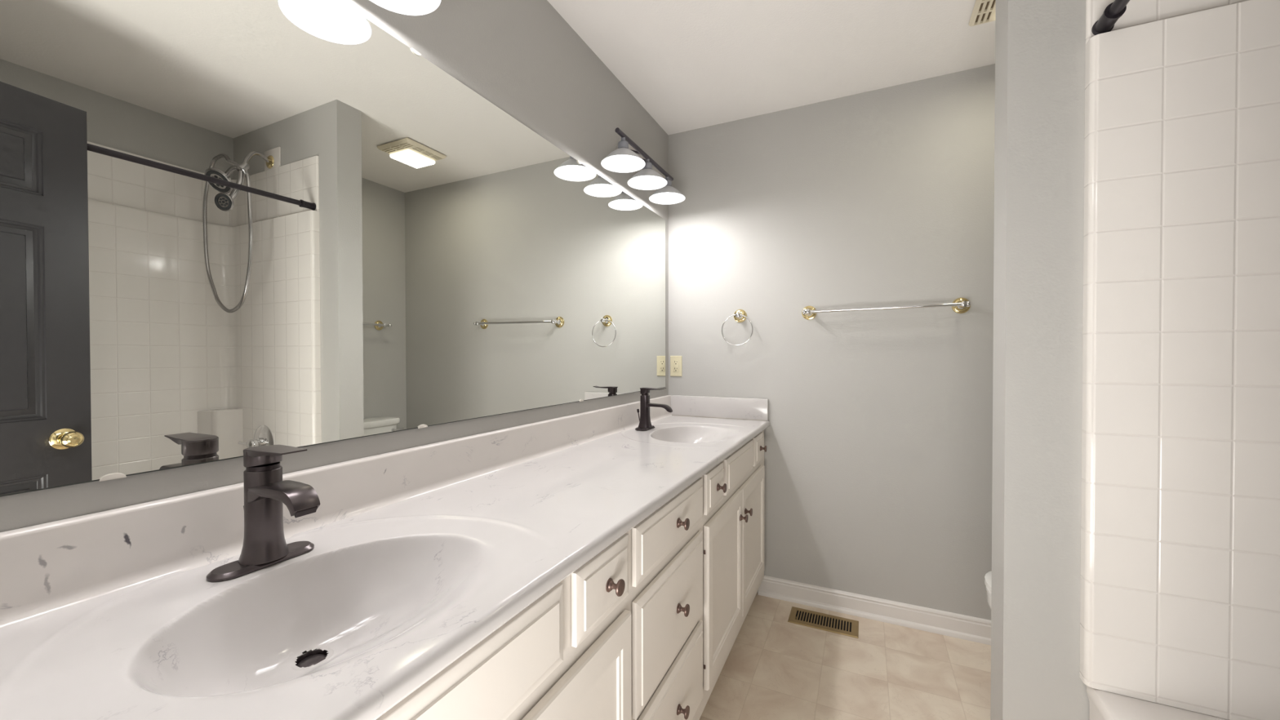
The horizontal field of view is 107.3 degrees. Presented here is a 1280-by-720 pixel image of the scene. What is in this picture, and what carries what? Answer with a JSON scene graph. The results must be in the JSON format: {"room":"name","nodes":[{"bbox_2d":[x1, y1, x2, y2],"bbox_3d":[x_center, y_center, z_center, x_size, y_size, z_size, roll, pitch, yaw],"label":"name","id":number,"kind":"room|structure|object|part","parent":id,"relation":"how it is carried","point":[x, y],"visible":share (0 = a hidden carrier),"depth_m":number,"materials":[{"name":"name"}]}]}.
{"room":"bathroom","nodes":[
{"label":"bathroom","id":0,"kind":"room"},
{"bbox_2d":[0,0,668,532],"bbox_3d":[-0.449,-0.012,1.490,0.120,2.440,2.761,0,1,26],"label":"wall","id":1,"kind":"structure","parent":0,"point":[522,56],"depth_m":1.41,"materials":[{"name":"grey paint"}]},
{"bbox_2d":[0,0,665,497],"bbox_3d":[-0.398,-0.293,1.443,0.008,0.914,2.486,0,1,26],"label":"wall mirror","id":2,"kind":"object","parent":1,"relation":"attached to","point":[228,228],"visible":1,"depth_m":0.86,"materials":[{"name":"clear mirror"}]},
{"bbox_2d":[0,395,671,627],"bbox_3d":[-0.375,0.273,1.458,0.040,0.130,2.557,0,1,26],"label":"backsplash","id":3,"kind":"structure","parent":1,"relation":"attached to","point":[46,567],"depth_m":0.77,"materials":[{"name":"stone"}]},
{"bbox_2d":[369,0,441,15],"bbox_3d":[-0.613,-0.843,0.760,0.206,0.176,0.635,0,1,26],"label":"vanity light","id":4,"kind":"object","parent":1,"relation":"attached to","point":[411,7],"visible":1,"depth_m":1.03,"materials":[{"name":"grey glass"}]},
{"bbox_2d":[600,127,685,204],"bbox_3d":[0.019,-0.859,2.081,0.206,0.176,0.635,0,1,26],"label":"vanity light","id":5,"kind":"object","parent":1,"relation":"attached to","point":[628,157],"visible":1,"depth_m":2.05,"materials":[{"name":"grey glass"}]},
{"bbox_2d":[617,137,628,148],"bbox_3d":[-0.067,-0.856,1.867,0.051,0.057,0.051,0,1,26],"label":"socket","id":6,"kind":"object","parent":5,"relation":"attached to","point":[624,144],"depth_m":1.85,"materials":[{"name":"grey metal"}]},
{"bbox_3d":[-0.067,-0.804,1.868,0.176,0.054,0.176,0,1,26],"label":"lamp shade","id":7,"kind":"part","parent":5,"relation":"part of","materials":[{"name":"white glass"}]},
{"bbox_3d":[-0.067,-0.798,1.868,0.025,0.059,0.025,0,1,26],"label":"bulb","id":8,"kind":"part","parent":5,"relation":"part of","materials":[{"name":"white glass"}]},
{"bbox_2d":[642,159,652,169],"bbox_3d":[0.032,-0.859,2.074,0.051,0.057,0.051,0,1,26],"label":"socket","id":9,"kind":"object","parent":5,"relation":"attached to","point":[648,166],"depth_m":2.06,"materials":[{"name":"grey metal"}]},
{"bbox_3d":[0.033,-0.807,2.075,0.176,0.054,0.176,0,1,26],"label":"lamp shade","id":10,"kind":"part","parent":5,"relation":"part of","materials":[{"name":"white glass"}]},
{"bbox_3d":[0.033,-0.801,2.075,0.025,0.059,0.025,0,1,26],"label":"bulb","id":11,"kind":"part","parent":5,"relation":"part of","materials":[{"name":"white glass"}]},
{"bbox_3d":[0.132,-0.803,2.282,0.025,0.059,0.025,0,1,26],"label":"bulb","id":12,"kind":"part","parent":5,"relation":"part of","materials":[{"name":"white glass"}]},
{"bbox_3d":[0.132,-0.809,2.282,0.176,0.054,0.176,0,1,26],"label":"lamp shade","id":13,"kind":"part","parent":5,"relation":"part of","materials":[{"name":"white glass"}]},
{"bbox_2d":[665,176,671,186],"bbox_3d":[0.132,-0.861,2.281,0.051,0.057,0.051,0,1,26],"label":"socket","id":14,"kind":"object","parent":5,"relation":"attached to","point":[668,179],"depth_m":2.27,"materials":[{"name":"grey"}]},
{"bbox_2d":[546,0,995,134],"bbox_3d":[0.038,-1.253,0.621,3.300,0.060,3.881,0,1,26],"label":"ceiling","id":15,"kind":"structure","parent":0,"point":[691,64],"depth_m":1.86,"materials":[{"name":"white paint"}]},
{"bbox_2d":[968,0,995,26],"bbox_3d":[1.259,-1.210,1.545,0.255,0.038,0.270,0,1,26],"label":"exhaust fan","id":16,"kind":"object","parent":15,"relation":"attached to","point":[984,11],"visible":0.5,"depth_m":1.64,"materials":[{"name":"beige plastic"}]},
{"bbox_2d":[668,63,995,620],"bbox_3d":[1.227,-0.022,2.163,2.323,2.440,0.100,0,1,26],"label":"wall","id":17,"kind":"structure","parent":0,"point":[878,437],"depth_m":2.21,"materials":[{"name":"grey paint"}]},
{"bbox_2d":[670,355,682,376],"bbox_3d":[0.199,0.033,2.597,0.069,0.113,0.006,0,1,26],"label":"power outlet","id":18,"kind":"object","parent":17,"relation":"attached to","point":[676,362],"visible":1,"depth_m":2.59,"materials":[{"name":"beige plastic"}]},
{"bbox_2d":[673,360,678,372],"bbox_3d":[0.198,0.033,2.596,0.032,0.066,0.003,0,1,26],"label":"receptacle","id":19,"kind":"object","parent":18,"relation":"attached to","point":[675,362],"depth_m":2.59,"materials":[{"name":"beige plastic"}]},
{"bbox_2d":[721,309,753,346],"bbox_3d":[0.503,-0.168,2.420,0.163,0.191,0.057,0,1,26],"label":"towel ring","id":20,"kind":"object","parent":17,"relation":"attached to","point":[740,315],"visible":1,"depth_m":2.42,"materials":[{"name":"gold metal"}]},
{"bbox_3d":[0.505,-0.229,2.412,0.032,0.032,0.045,0,1,26],"label":"post","id":21,"kind":"part","parent":20,"relation":"part of","materials":[{"name":"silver metal"}]},
{"bbox_2d":[758,575,991,645],"bbox_3d":[1.345,1.151,2.053,1.638,0.096,0.022,0,1,26],"label":"baseboard","id":22,"kind":"structure","parent":17,"relation":"attached to","point":[964,627],"depth_m":2.16,"materials":[{"name":"white paint"}]},
{"bbox_2d":[801,297,970,319],"bbox_3d":[1.088,-0.232,2.128,0.688,0.076,0.078,0,1,26],"label":"towel bar","id":23,"kind":"object","parent":17,"relation":"attached to","point":[959,305],"visible":1,"depth_m":2.07,"materials":[{"name":"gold metal"}]},
{"bbox_3d":[0.807,-0.230,2.256,0.032,0.032,0.066,0,1,26],"label":"post","id":24,"kind":"part","parent":23,"relation":"part of","materials":[{"name":"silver metal"}]},
{"bbox_3d":[1.365,-0.234,1.989,0.032,0.032,0.066,0,1,26],"label":"post","id":25,"kind":"part","parent":23,"relation":"part of","materials":[{"name":"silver metal"}]},
{"bbox_2d":[699,592,991,719],"bbox_3d":[0.601,1.242,1.003,2.443,0.060,2.761,0,1,26],"label":"floor","id":26,"kind":"structure","parent":0,"point":[775,668],"depth_m":1.80,"materials":[{"name":"tile"}]},
{"bbox_2d":[299,430,766,719],"bbox_3d":[-0.133,0.779,1.348,0.570,0.862,2.553,0,1,26],"label":"vanity cabinet","id":27,"kind":"object","parent":26,"relation":"on","point":[647,628],"visible":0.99,"depth_m":1.04,"materials":[{"name":"white paint"}]},
{"bbox_2d":[0,395,769,719],"bbox_3d":[-0.143,0.337,1.349,0.554,0.257,2.558,0,1,26],"label":"countertop","id":28,"kind":"structure","parent":27,"relation":"on","point":[420,554],"depth_m":0.74,"materials":[{"name":"stone"}]},
{"bbox_2d":[206,444,319,582],"bbox_3d":[-0.589,0.234,0.737,0.137,0.187,0.162,-1,1,-39],"label":"faucet","id":29,"kind":"object","parent":28,"relation":"on","point":[265,491],"visible":1,"depth_m":0.74,"materials":[{"name":"brown metal"}]},
{"bbox_3d":[-0.611,0.323,0.765,0.052,0.008,0.146,0,1,26],"label":"deck plate","id":30,"kind":"part","parent":29,"relation":"part of","materials":[{"name":"brown metal"}]},
{"bbox_3d":[-0.583,0.146,0.750,0.112,0.011,0.048,0,1,26],"label":"lever","id":31,"kind":"part","parent":29,"relation":"part of","materials":[{"name":"brown metal"}]},
{"bbox_3d":[-0.559,0.214,0.739,0.124,0.036,0.048,0,1,26],"label":"spout","id":32,"kind":"part","parent":29,"relation":"part of","materials":[{"name":"brown metal"}]},
{"bbox_2d":[38,524,534,719],"bbox_3d":[-0.397,0.401,0.665,0.421,0.146,0.563,0,1,26],"label":"sink","id":33,"kind":"object","parent":28,"relation":"in","point":[384,609],"depth_m":0.64,"materials":[{"name":"white ceramic"}]},
{"bbox_2d":[635,387,672,431],"bbox_3d":[0.064,0.218,2.112,0.168,0.186,0.120,0,1,26],"label":"faucet","id":34,"kind":"object","parent":28,"relation":"on","point":[645,424],"visible":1,"depth_m":2.11,"materials":[{"name":"brown metal"}]},
{"bbox_3d":[0.023,0.307,2.132,0.056,0.009,0.120,0,1,26],"label":"deck plate","id":35,"kind":"part","parent":34,"relation":"part of","materials":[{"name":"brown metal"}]},
{"bbox_3d":[0.058,0.129,2.113,0.116,0.008,0.036,0,1,26],"label":"lever","id":36,"kind":"part","parent":34,"relation":"part of","materials":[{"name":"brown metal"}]},
{"bbox_3d":[0.080,0.212,2.104,0.133,0.031,0.037,0,1,26],"label":"spout","id":37,"kind":"part","parent":34,"relation":"part of","materials":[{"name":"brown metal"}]},
{"bbox_2d":[644,424,749,445],"bbox_3d":[0.243,0.385,2.002,0.421,0.146,0.563,0,1,26],"label":"sink","id":38,"kind":"object","parent":28,"relation":"in","point":[664,434],"depth_m":2.14,"materials":[{"name":"white ceramic"}]},
{"bbox_3d":[-0.121,0.795,0.797,0.016,0.522,0.452,0,1,26],"label":"cabinet door","id":39,"kind":"part","parent":27,"relation":"part of","materials":[{"name":"white paint"}]},
{"bbox_3d":[-0.068,0.433,0.905,0.016,0.129,0.200,0,1,26],"label":"drawer","id":40,"kind":"part","parent":27,"relation":"part of","materials":[{"name":"white paint"}]},
{"bbox_3d":[-0.047,0.432,0.898,0.028,0.031,0.031,0,1,26],"label":"knob","id":41,"kind":"part","parent":27,"relation":"part of","materials":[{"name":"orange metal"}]},
{"bbox_3d":[0.073,0.735,1.250,0.020,0.772,2.553,0,1,26],"label":"frame","id":42,"kind":"part","parent":27,"relation":"part of","materials":[{"name":"white paint"}]},
{"bbox_3d":[0.091,0.657,1.240,0.016,0.257,0.468,0,1,26],"label":"drawer","id":43,"kind":"part","parent":27,"relation":"part of","materials":[{"name":"white paint"}]},
{"bbox_3d":[0.091,0.429,1.238,0.016,0.129,0.468,0,1,26],"label":"drawer","id":44,"kind":"part","parent":27,"relation":"part of","materials":[{"name":"white paint"}]},
{"bbox_3d":[0.092,0.929,1.243,0.016,0.242,0.468,0,1,26],"label":"drawer","id":45,"kind":"part","parent":27,"relation":"part of","materials":[{"name":"white paint"}]},
{"bbox_3d":[0.114,0.923,1.237,0.028,0.031,0.031,0,1,26],"label":"knob","id":46,"kind":"part","parent":27,"relation":"part of","materials":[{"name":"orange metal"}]},
{"bbox_3d":[0.114,0.654,1.234,0.028,0.031,0.031,0,1,26],"label":"knob","id":47,"kind":"part","parent":27,"relation":"part of","materials":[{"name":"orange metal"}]},
{"bbox_3d":[0.113,0.428,1.232,0.028,0.031,0.031,0,1,26],"label":"knob","id":48,"kind":"part","parent":27,"relation":"part of","materials":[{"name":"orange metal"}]},
{"bbox_3d":[0.252,0.425,1.573,0.016,0.129,0.195,0,1,26],"label":"drawer","id":49,"kind":"part","parent":27,"relation":"part of","materials":[{"name":"white paint"}]},
{"bbox_3d":[0.272,0.424,1.563,0.028,0.031,0.031,0,1,26],"label":"knob","id":50,"kind":"part","parent":27,"relation":"part of","materials":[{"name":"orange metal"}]},
{"bbox_3d":[0.308,0.784,1.694,0.016,0.522,0.455,0,1,26],"label":"cabinet door","id":51,"kind":"part","parent":27,"relation":"part of","materials":[{"name":"white paint"}]},
{"bbox_3d":[0.410,0.623,1.853,0.028,0.031,0.031,0,1,26],"label":"knob","id":52,"kind":"part","parent":27,"relation":"part of","materials":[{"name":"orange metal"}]},
{"bbox_3d":[0.446,0.622,1.928,0.028,0.031,0.031,0,1,26],"label":"knob","id":53,"kind":"part","parent":27,"relation":"part of","materials":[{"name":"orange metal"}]},
{"bbox_3d":[0.507,0.779,2.109,0.016,0.522,0.454,0,1,26],"label":"cabinet door","id":54,"kind":"part","parent":27,"relation":"part of","materials":[{"name":"white paint"}]},
{"bbox_3d":[0.559,0.417,2.214,0.016,0.129,0.184,0,1,26],"label":"drawer","id":55,"kind":"part","parent":27,"relation":"part of","materials":[{"name":"white paint"}]},
{"bbox_3d":[0.579,0.415,2.205,0.028,0.031,0.031,0,1,26],"label":"knob","id":56,"kind":"part","parent":27,"relation":"part of","materials":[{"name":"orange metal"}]},
{"bbox_2d":[787,606,858,638],"bbox_3d":[0.839,1.196,2.156,0.294,0.006,0.144,0,1,26],"label":"floor vent","id":57,"kind":"object","parent":26,"relation":"in","point":[837,624],"visible":1,"depth_m":2.15,"materials":[{"name":"gold metal"}]},
{"bbox_2d":[983,570,991,610],"bbox_3d":[1.554,0.808,1.487,0.762,0.795,0.465,0,1,26],"label":"toilet","id":58,"kind":"object","parent":26,"relation":"on","point":[988,578],"visible":0.04,"depth_m":1.64,"materials":[{"name":"white ceramic"}]},
{"bbox_3d":[1.452,0.778,1.532,0.540,0.028,0.382,0,1,26],"label":"seat lid","id":59,"kind":"part","parent":58,"relation":"part of","materials":[{"name":"white ceramic"}]},
{"bbox_3d":[1.454,0.803,1.531,0.536,0.019,0.380,0,1,26],"label":"seat","id":60,"kind":"part","parent":58,"relation":"part of","materials":[{"name":"white ceramic"}]},
{"bbox_2d":[1086,685,1228,719],"bbox_3d":[1.039,0.981,0.223,0.772,0.480,1.530,0,1,26],"label":"bathtub","id":61,"kind":"object","parent":26,"relation":"on","point":[1104,705],"visible":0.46,"depth_m":0.99,"materials":[{"name":"white ceramic"}]},
{"bbox_2d":[990,0,1089,719],"bbox_3d":[1.329,-0.009,0.992,0.929,2.440,0.121,0,1,26],"label":"wall partition","id":62,"kind":"structure","parent":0,"point":[1040,45],"depth_m":1.11,"materials":[{"name":"grey paint"}]},
{"bbox_3d":[1.596,-0.003,0.456,0.185,2.440,2.661,0,1,26],"label":"wall","id":63,"kind":"structure","parent":0,"visible":0},
{"bbox_2d":[1079,0,1279,719],"bbox_3d":[1.034,-0.171,0.211,0.786,1.822,1.537,0,1,26],"label":"tub surround","id":64,"kind":"object","parent":63,"relation":"attached to","point":[1180,583],"visible":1,"depth_m":0.98,"materials":[{"name":"tile"}]},
{"bbox_2d":[1091,0,1129,35],"bbox_3d":[0.702,-0.729,0.364,0.037,0.042,1.516,0,1,26],"label":"curtain rod","id":65,"kind":"object","parent":64,"relation":"attached to","point":[1115,10],"visible":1,"depth_m":1.00,"materials":[{"name":"grey metal"}]},
{"bbox_3d":[1.360,-0.849,0.885,0.786,0.270,0.026,0,1,26],"label":"panel","id":66,"kind":"part","parent":64,"relation":"part of","materials":[{"name":"tile"}]}
]}

